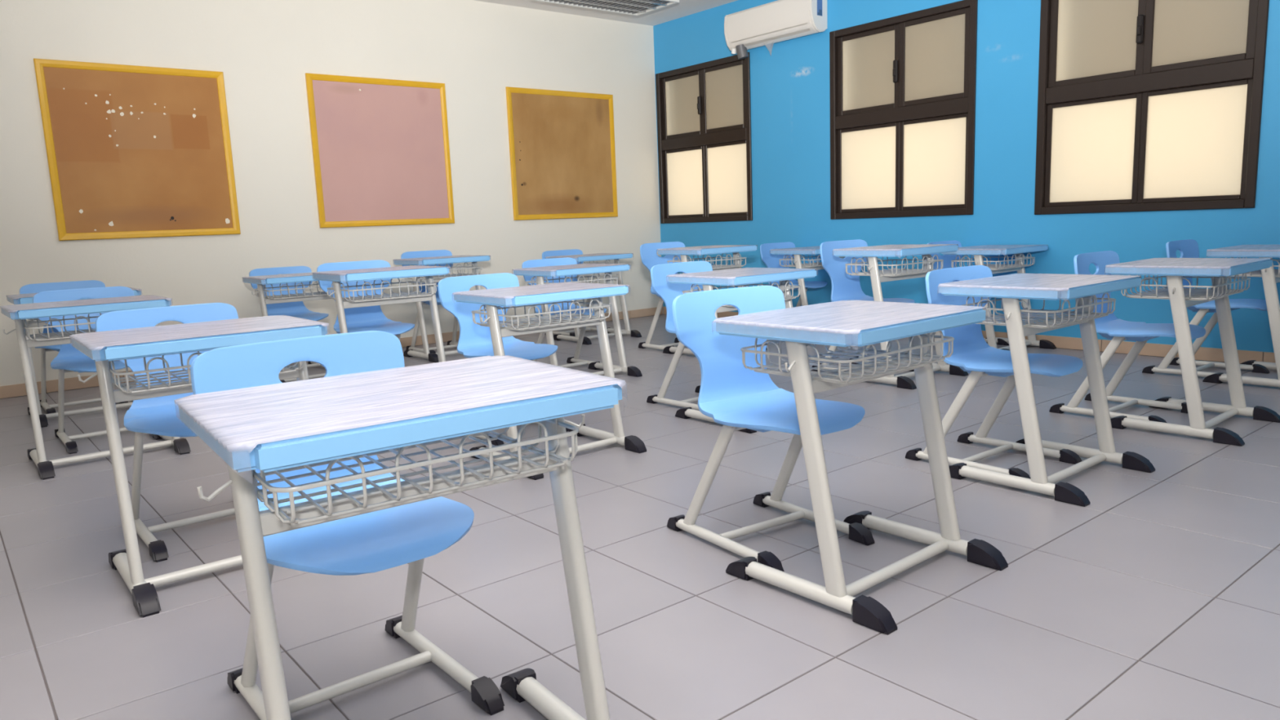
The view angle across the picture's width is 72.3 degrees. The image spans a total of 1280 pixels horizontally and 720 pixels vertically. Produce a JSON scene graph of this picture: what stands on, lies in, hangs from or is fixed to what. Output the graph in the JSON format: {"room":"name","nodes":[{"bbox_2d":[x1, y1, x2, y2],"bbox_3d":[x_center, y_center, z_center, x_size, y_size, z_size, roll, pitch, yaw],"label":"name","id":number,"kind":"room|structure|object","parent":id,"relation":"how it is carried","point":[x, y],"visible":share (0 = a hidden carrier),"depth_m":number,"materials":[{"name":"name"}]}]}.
{"room":"classroom","nodes":[
{"label":"classroom","id":0,"kind":"room"},
{"bbox_2d":[0,0,663,386],"bbox_3d":[-3.039,-1.534,7.167,8.240,3.115,0.200,-9,12,-39],"label":"wall","id":1,"kind":"structure","parent":0,"point":[264,51],"depth_m":7.21,"materials":[{"name":"beige paint"}]},
{"bbox_2d":[33,57,240,240],"bbox_3d":[-3.674,-1.537,6.490,1.218,1.242,0.028,-9,12,-39],"label":"notice board","id":2,"kind":"object","parent":1,"relation":"attached to","point":[133,151],"visible":1,"depth_m":6.46,"materials":[{"name":"brown wood"}]},
{"bbox_2d":[0,306,662,399],"bbox_3d":[-2.571,-0.087,7.598,7.326,0.088,0.013,-9,12,-39],"label":"baseboard","id":3,"kind":"structure","parent":1,"relation":"attached to","point":[20,389],"depth_m":6.42,"materials":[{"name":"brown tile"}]},
{"bbox_2d":[305,72,454,227],"bbox_3d":[-2.231,-1.810,7.652,1.249,1.254,0.028,-9,12,-39],"label":"notice board","id":4,"kind":"object","parent":1,"relation":"attached to","point":[380,148],"visible":1,"depth_m":7.62,"materials":[{"name":"pink fabric"}]},
{"bbox_2d":[505,86,617,220],"bbox_3d":[-0.757,-2.066,8.841,1.277,1.258,0.028,-9,12,-39],"label":"notice board","id":5,"kind":"object","parent":1,"relation":"attached to","point":[562,150],"visible":1,"depth_m":8.81,"materials":[{"name":"brown wood"}]},
{"bbox_2d":[474,0,737,26],"bbox_3d":[0.192,-2.677,3.131,8.490,0.150,10.270,-9,12,-39],"label":"ceiling","id":6,"kind":"structure","parent":0,"point":[683,8],"depth_m":8.68,"materials":[{"name":"white paint"}]},
{"bbox_2d":[532,0,679,16],"bbox_3d":[-0.310,-3.309,7.979,1.240,0.075,0.620,-9,12,-39],"label":"ceiling lamp","id":7,"kind":"object","parent":6,"relation":"attached to","point":[632,7],"visible":1,"depth_m":8.17,"materials":[{"name":"white"}]},
{"bbox_2d":[0,314,1279,719],"bbox_3d":[0.319,0.531,3.639,8.490,0.120,10.270,-9,12,-39],"label":"floor","id":8,"kind":"structure","parent":0,"point":[1157,597],"depth_m":2.54,"materials":[{"name":"grey tile"}]},
{"bbox_2d":[19,280,128,413],"bbox_3d":[-3.617,-0.092,5.605,0.476,0.802,0.587,-9,12,-39],"label":"chair","id":9,"kind":"object","parent":8,"relation":"on","point":[37,287],"visible":0.31,"depth_m":5.63,"materials":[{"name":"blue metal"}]},
{"bbox_2d":[5,287,142,427],"bbox_3d":[-3.449,-0.045,5.427,0.698,0.751,0.584,-9,12,-39],"label":"school desk","id":10,"kind":"object","parent":8,"relation":"on","point":[18,299],"visible":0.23,"depth_m":5.22,"materials":[{"name":"beige metal"}]},
{"bbox_2d":[28,318,40,321],"bbox_3d":[-3.492,-0.319,5.423,0.540,0.100,0.389,-9,12,-39],"label":"wire basket","id":11,"kind":"object","parent":10,"relation":"on","point":[31,319],"depth_m":5.20,"materials":[{"name":"beige metal"}]},
{"bbox_2d":[0,294,191,479],"bbox_3d":[-2.661,0.097,4.301,0.698,0.762,0.584,-10,12,-39],"label":"school desk","id":12,"kind":"object","parent":8,"relation":"on","point":[17,313],"visible":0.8,"depth_m":4.11,"materials":[{"name":"beige metal"}]},
{"bbox_2d":[22,312,157,341],"bbox_3d":[-2.704,-0.182,4.296,0.543,0.101,0.394,-9,12,-39],"label":"wire basket","id":13,"kind":"object","parent":12,"relation":"on","point":[52,336],"depth_m":4.14,"materials":[{"name":"beige metal"}]},
{"bbox_2d":[32,286,162,453],"bbox_3d":[-2.887,0.026,4.673,0.476,0.802,0.587,-9,12,-39],"label":"chair","id":14,"kind":"object","parent":8,"relation":"on","point":[68,359],"visible":0.48,"depth_m":4.69,"materials":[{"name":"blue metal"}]},
{"bbox_2d":[95,302,238,562],"bbox_3d":[-1.605,0.218,3.144,0.476,0.802,0.587,-9,12,-39],"label":"chair","id":15,"kind":"object","parent":8,"relation":"on","point":[158,415],"visible":0.47,"depth_m":3.16,"materials":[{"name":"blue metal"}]},
{"bbox_2d":[69,315,328,617],"bbox_3d":[-1.358,0.281,2.812,0.698,0.762,0.584,-9,11,-38],"label":"school desk","id":16,"kind":"object","parent":8,"relation":"on","point":[106,347],"visible":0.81,"depth_m":2.60,"materials":[{"name":"beige metal"}]},
{"bbox_2d":[108,349,305,393],"bbox_3d":[-1.401,0.002,2.808,0.543,0.101,0.394,-9,12,-39],"label":"wire basket","id":17,"kind":"object","parent":16,"relation":"on","point":[298,366],"depth_m":2.65,"materials":[{"name":"beige metal"}]},
{"bbox_2d":[241,272,330,382],"bbox_3d":[-2.425,-0.237,6.354,0.698,0.762,0.584,-9,11,-38],"label":"school desk","id":18,"kind":"object","parent":8,"relation":"on","point":[260,281],"visible":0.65,"depth_m":6.17,"materials":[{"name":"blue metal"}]},
{"bbox_2d":[254,280,327,299],"bbox_3d":[-2.467,-0.516,6.349,0.542,0.101,0.392,-9,12,-39],"label":"wire basket","id":19,"kind":"object","parent":18,"relation":"on","point":[320,295],"depth_m":6.26,"materials":[{"name":"beige metal"}]},
{"bbox_2d":[248,266,328,368],"bbox_3d":[-2.662,-0.307,6.728,0.476,0.802,0.587,-10,12,-39],"label":"chair","id":20,"kind":"object","parent":8,"relation":"on","point":[297,309],"visible":0.54,"depth_m":6.82,"materials":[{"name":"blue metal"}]},
{"bbox_2d":[190,330,504,719],"bbox_3d":[-0.640,0.369,1.919,0.476,0.810,0.587,-9,12,-39],"label":"chair","id":21,"kind":"object","parent":8,"relation":"on","point":[375,541],"visible":0.59,"depth_m":1.93,"materials":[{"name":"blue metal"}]},
{"bbox_2d":[316,259,414,340],"bbox_3d":[-1.668,-0.174,5.433,0.476,0.866,0.587,-9,11,-38],"label":"chair","id":22,"kind":"object","parent":8,"relation":"on","point":[369,317],"visible":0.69,"depth_m":5.51,"materials":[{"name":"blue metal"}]},
{"bbox_2d":[311,265,450,362],"bbox_3d":[-1.477,-0.121,5.173,0.698,0.827,0.584,-9,11,-38],"label":"school desk","id":23,"kind":"object","parent":8,"relation":"on","point":[336,277],"visible":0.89,"depth_m":5.07,"materials":[{"name":"beige metal"}]},
{"bbox_2d":[326,276,436,302],"bbox_3d":[-1.521,-0.422,5.165,0.544,0.110,0.396,-9,12,-39],"label":"wire basket","id":24,"kind":"object","parent":23,"relation":"on","point":[431,286],"depth_m":5.14,"materials":[{"name":"beige metal"}]},
{"bbox_2d":[173,355,626,719],"bbox_3d":[-0.387,0.434,1.587,0.698,0.766,0.584,-9,11,-35],"label":"school desk","id":25,"kind":"object","parent":8,"relation":"on","point":[276,428],"visible":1,"depth_m":1.47,"materials":[{"name":"beige metal"}]},
{"bbox_2d":[227,417,578,524],"bbox_3d":[-0.427,0.154,1.584,0.558,0.102,0.416,-9,12,-39],"label":"wire basket","id":26,"kind":"object","parent":25,"relation":"on","point":[555,435],"depth_m":1.49,"materials":[{"name":"beige metal"}]},
{"bbox_2d":[400,249,457,353],"bbox_3d":[-1.724,-0.503,7.524,0.476,0.866,0.587,-9,11,-37],"label":"chair","id":27,"kind":"object","parent":8,"relation":"on","point":[451,344],"visible":0.23,"depth_m":7.61,"materials":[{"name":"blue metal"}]},
{"bbox_2d":[392,255,490,362],"bbox_3d":[-1.604,-0.449,7.316,0.698,0.816,0.584,-10,12,-40],"label":"school desk","id":28,"kind":"object","parent":8,"relation":"on","point":[433,357],"visible":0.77,"depth_m":7.12,"materials":[{"name":"beige metal"}]},
{"bbox_2d":[407,262,480,279],"bbox_3d":[-1.649,-0.747,7.308,0.530,0.107,0.379,-10,12,-40],"label":"wire basket","id":29,"kind":"object","parent":28,"relation":"on","point":[474,267],"depth_m":7.32,"materials":[{"name":"beige metal"}]},
{"bbox_2d":[437,272,568,445],"bbox_3d":[-0.705,-0.029,4.477,0.476,0.802,0.587,-10,12,-40],"label":"chair","id":30,"kind":"object","parent":8,"relation":"on","point":[474,340],"visible":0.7,"depth_m":4.50,"materials":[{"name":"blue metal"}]},
{"bbox_2d":[452,282,646,479],"bbox_3d":[-0.404,0.056,3.994,0.698,0.762,0.584,-10,12,-39],"label":"school desk","id":31,"kind":"object","parent":8,"relation":"on","point":[531,295],"visible":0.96,"depth_m":3.93,"materials":[{"name":"beige metal"}]},
{"bbox_2d":[471,297,611,329],"bbox_3d":[-0.447,-0.222,3.989,0.542,0.101,0.392,-9,12,-39],"label":"wire basket","id":32,"kind":"object","parent":31,"relation":"on","point":[599,316],"depth_m":3.96,"materials":[{"name":"beige metal"}]},
{"bbox_2d":[521,257,606,367],"bbox_3d":[-0.527,-0.324,6.298,0.476,0.802,0.587,-9,12,-39],"label":"chair","id":33,"kind":"object","parent":8,"relation":"on","point":[574,361],"visible":0.44,"depth_m":6.42,"materials":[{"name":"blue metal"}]},
{"bbox_2d":[542,248,608,336],"bbox_3d":[-0.617,-0.647,8.365,0.476,0.802,0.587,-9,12,-39],"label":"chair","id":34,"kind":"object","parent":8,"relation":"on","point":[574,251],"visible":0.24,"depth_m":8.46,"materials":[{"name":"blue plastic"}]},
{"bbox_2d":[511,263,642,377],"bbox_3d":[-0.420,-0.253,5.956,0.698,0.762,0.584,-10,12,-39],"label":"school desk","id":35,"kind":"object","parent":8,"relation":"on","point":[540,273],"visible":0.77,"depth_m":5.89,"materials":[{"name":"beige metal"}]},
{"bbox_2d":[524,271,617,285],"bbox_3d":[-0.463,-0.531,5.951,0.543,0.101,0.394,-9,12,-39],"label":"wire basket","id":36,"kind":"object","parent":35,"relation":"on","point":[608,277],"depth_m":5.92,"materials":[{"name":"beige metal"}]},
{"bbox_2d":[546,253,641,344],"bbox_3d":[-0.419,-0.576,7.994,0.698,0.762,0.584,-9,11,-38],"label":"school desk","id":37,"kind":"object","parent":8,"relation":"on","point":[597,256],"visible":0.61,"depth_m":7.95,"materials":[{"name":"blue"}]},
{"bbox_2d":[579,259,623,263],"bbox_3d":[-0.461,-0.854,7.989,0.542,0.101,0.392,-9,12,-39],"label":"wire basket","id":38,"kind":"object","parent":37,"relation":"on","point":[615,261],"depth_m":8.11,"materials":[{"name":"beige metal"}]},
{"bbox_2d":[638,241,684,354],"bbox_3d":[0.315,-0.525,7.160,0.476,0.866,0.587,-9,11,-36],"label":"chair","id":39,"kind":"object","parent":8,"relation":"on","point":[650,258],"visible":0.31,"depth_m":7.20,"materials":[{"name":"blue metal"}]},
{"bbox_2d":[646,260,712,410],"bbox_3d":[0.373,-0.148,4.963,0.476,0.802,0.587,-10,12,-39],"label":"chair","id":40,"kind":"object","parent":8,"relation":"on","point":[668,291],"visible":0.46,"depth_m":4.99,"materials":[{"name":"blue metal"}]},
{"bbox_2d":[657,244,767,355],"bbox_3d":[0.573,-0.478,6.921,0.698,0.827,0.584,-9,12,-39],"label":"school desk","id":41,"kind":"object","parent":8,"relation":"on","point":[683,252],"visible":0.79,"depth_m":6.79,"materials":[{"name":"beige metal"}]},
{"bbox_2d":[666,253,746,269],"bbox_3d":[0.529,-0.779,6.913,0.540,0.110,0.389,-9,12,-39],"label":"wire basket","id":42,"kind":"object","parent":41,"relation":"on","point":[736,259],"depth_m":6.90,"materials":[{"name":"beige metal"}]},
{"bbox_2d":[666,267,817,433],"bbox_3d":[0.580,-0.084,4.635,0.698,0.762,0.584,-9,11,-38],"label":"school desk","id":43,"kind":"object","parent":8,"relation":"on","point":[744,277],"visible":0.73,"depth_m":4.51,"materials":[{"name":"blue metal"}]},
{"bbox_2d":[682,280,800,306],"bbox_3d":[0.538,-0.362,4.630,0.543,0.101,0.394,-9,12,-39],"label":"wire basket","id":44,"kind":"object","parent":43,"relation":"on","point":[784,286],"depth_m":4.69,"materials":[{"name":"beige metal"}]},
{"bbox_2d":[666,285,874,571],"bbox_3d":[0.416,0.184,2.831,0.476,0.810,0.587,-8,11,-33],"label":"chair","id":45,"kind":"object","parent":8,"relation":"on","point":[736,397],"visible":0.84,"depth_m":2.88,"materials":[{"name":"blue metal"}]},
{"bbox_2d":[760,241,827,306],"bbox_3d":[1.401,-0.668,7.996,0.476,0.802,0.587,-9,12,-39],"label":"chair","id":46,"kind":"object","parent":8,"relation":"on","point":[771,260],"visible":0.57,"depth_m":8.04,"materials":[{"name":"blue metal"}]},
{"bbox_2d":[769,245,845,306],"bbox_3d":[1.567,-0.597,7.636,0.698,0.762,0.584,-9,12,-39],"label":"school desk","id":47,"kind":"object","parent":8,"relation":"on","point":[796,252],"visible":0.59,"depth_m":7.42,"materials":[{"name":"beige metal"}]},
{"bbox_2d":[779,254,845,266],"bbox_3d":[1.524,-0.876,7.632,0.540,0.101,0.389,-9,12,-39],"label":"wire basket","id":48,"kind":"object","parent":47,"relation":"on","point":[797,257],"depth_m":7.50,"materials":[{"name":"beige metal"}]},
{"bbox_2d":[712,300,1008,635],"bbox_3d":[0.647,0.244,2.543,0.698,0.762,0.584,-10,12,-39],"label":"school desk","id":49,"kind":"object","parent":8,"relation":"on","point":[842,323],"visible":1,"depth_m":2.42,"materials":[{"name":"beige metal"}]},
{"bbox_2d":[740,330,954,383],"bbox_3d":[0.604,-0.034,2.538,0.545,0.101,0.396,-9,12,-39],"label":"wire basket","id":50,"kind":"object","parent":49,"relation":"on","point":[918,348],"depth_m":2.47,"materials":[{"name":"beige metal"}]},
{"bbox_2d":[811,239,915,371],"bbox_3d":[1.492,-0.353,5.778,0.476,0.866,0.587,-9,11,-36],"label":"chair","id":51,"kind":"object","parent":8,"relation":"on","point":[845,286],"visible":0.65,"depth_m":5.86,"materials":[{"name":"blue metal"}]},
{"bbox_2d":[832,244,968,389],"bbox_3d":[1.648,-0.300,5.529,0.698,0.827,0.584,-9,11,-38],"label":"school desk","id":52,"kind":"object","parent":8,"relation":"on","point":[877,276],"visible":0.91,"depth_m":5.37,"materials":[{"name":"beige metal"}]},
{"bbox_2d":[844,253,943,276],"bbox_3d":[1.605,-0.602,5.521,0.542,0.110,0.392,-9,12,-39],"label":"wire basket","id":53,"kind":"object","parent":52,"relation":"on","point":[927,260],"depth_m":5.47,"materials":[{"name":"beige metal"}]},
{"bbox_2d":[927,240,1008,346],"bbox_3d":[2.490,-0.508,6.713,0.476,0.802,0.587,-9,12,-39],"label":"chair","id":54,"kind":"object","parent":8,"relation":"on","point":[947,263],"visible":0.27,"depth_m":6.82,"materials":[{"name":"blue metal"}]},
{"bbox_2d":[905,265,1083,479],"bbox_3d":[1.466,0.028,3.582,0.476,0.802,0.587,-9,11,-37],"label":"chair","id":55,"kind":"object","parent":8,"relation":"on","point":[971,353],"visible":0.69,"depth_m":3.61,"materials":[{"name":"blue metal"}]},
{"bbox_2d":[941,244,1056,350],"bbox_3d":[2.636,-0.449,6.432,0.698,0.762,0.584,-9,12,-39],"label":"school desk","id":56,"kind":"object","parent":8,"relation":"on","point":[1018,251],"visible":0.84,"depth_m":6.31,"materials":[{"name":"beige metal"}]},
{"bbox_2d":[951,253,1035,270],"bbox_3d":[2.593,-0.727,6.428,0.540,0.101,0.389,-9,12,-39],"label":"wire basket","id":57,"kind":"object","parent":56,"relation":"on","point":[1019,264],"depth_m":6.38,"materials":[{"name":"beige metal"}]},
{"bbox_2d":[937,273,1155,506],"bbox_3d":[1.588,0.070,3.412,0.698,0.762,0.584,-9,12,-39],"label":"school desk","id":58,"kind":"object","parent":8,"relation":"on","point":[1011,288],"visible":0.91,"depth_m":3.28,"materials":[{"name":"beige metal"}]},
{"bbox_2d":[962,293,1115,328],"bbox_3d":[1.545,-0.208,3.407,0.540,0.101,0.389,-9,12,-39],"label":"wire basket","id":59,"kind":"object","parent":58,"relation":"on","point":[1084,308],"depth_m":3.34,"materials":[{"name":"beige metal"}]},
{"bbox_2d":[1048,250,1205,422],"bbox_3d":[2.430,-0.128,4.327,0.476,0.802,0.587,-9,11,-38],"label":"chair","id":60,"kind":"object","parent":8,"relation":"on","point":[1109,326],"visible":0.64,"depth_m":4.38,"materials":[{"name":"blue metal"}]},
{"bbox_2d":[1105,257,1279,446],"bbox_3d":[2.586,-0.075,4.082,0.698,0.762,0.584,-10,12,-40],"label":"school desk","id":61,"kind":"object","parent":8,"relation":"on","point":[1175,269],"visible":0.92,"depth_m":3.95,"materials":[{"name":"beige metal"}]},
{"bbox_2d":[1120,272,1250,300],"bbox_3d":[2.543,-0.354,4.077,0.547,0.101,0.400,-9,12,-39],"label":"wire basket","id":62,"kind":"object","parent":61,"relation":"on","point":[1220,284],"depth_m":4.02,"materials":[{"name":"beige metal"}]},
{"bbox_2d":[1142,239,1269,377],"bbox_3d":[3.440,-0.316,5.260,0.476,0.802,0.587,-9,12,-39],"label":"chair","id":63,"kind":"object","parent":8,"relation":"on","point":[1188,248],"visible":0.44,"depth_m":5.30,"materials":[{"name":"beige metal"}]},
{"bbox_2d":[1202,244,1279,387],"bbox_3d":[3.655,-0.263,5.001,0.698,0.762,0.584,-9,12,-39],"label":"school desk","id":64,"kind":"object","parent":8,"relation":"on","point":[1270,276],"visible":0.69,"depth_m":4.80,"materials":[{"name":"beige metal"}]},
{"bbox_2d":[1226,257,1279,277],"bbox_3d":[3.612,-0.541,4.997,0.540,0.101,0.389,-9,12,-39],"label":"wire basket","id":65,"kind":"object","parent":64,"relation":"on","point":[1276,273],"depth_m":4.88,"materials":[{"name":"beige metal"}]},
{"bbox_2d":[653,0,1279,352],"bbox_3d":[3.422,-1.595,5.944,0.220,3.115,10.270,-9,12,-39],"label":"wall","id":66,"kind":"structure","parent":0,"point":[790,86],"depth_m":6.76,"materials":[{"name":"blue paint"}]},
{"bbox_2d":[655,52,752,223],"bbox_3d":[0.689,-2.253,9.102,0.176,1.617,1.381,-9,12,-39],"label":"window","id":67,"kind":"structure","parent":66,"relation":"in","point":[704,109],"depth_m":9.05,"materials":[{"name":"brown metal"}]},
{"bbox_2d":[724,0,827,59],"bbox_3d":[1.227,-3.019,8.016,0.218,0.450,1.062,-9,12,-39],"label":"air conditioner","id":68,"kind":"object","parent":66,"relation":"attached to","point":[779,20],"visible":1,"depth_m":7.90,"materials":[{"name":"white plastic"}]},
{"bbox_2d":[829,0,977,219],"bbox_3d":[2.183,-2.022,7.300,0.176,1.639,1.387,-9,12,-39],"label":"window","id":69,"kind":"structure","parent":66,"relation":"in","point":[903,87],"depth_m":7.22,"materials":[{"name":"brown metal"}]},
{"bbox_2d":[662,306,1275,364],"bbox_3d":[2.506,-0.220,7.176,0.013,0.088,7.056,-9,12,-39],"label":"baseboard","id":70,"kind":"structure","parent":66,"relation":"attached to","point":[1203,353],"depth_m":5.99,"materials":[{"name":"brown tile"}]},
{"bbox_2d":[1034,0,1269,214],"bbox_3d":[3.379,-1.834,5.859,0.176,1.657,1.389,-9,12,-39],"label":"window","id":71,"kind":"structure","parent":66,"relation":"in","point":[1144,105],"depth_m":5.82,"materials":[{"name":"brown metal"}]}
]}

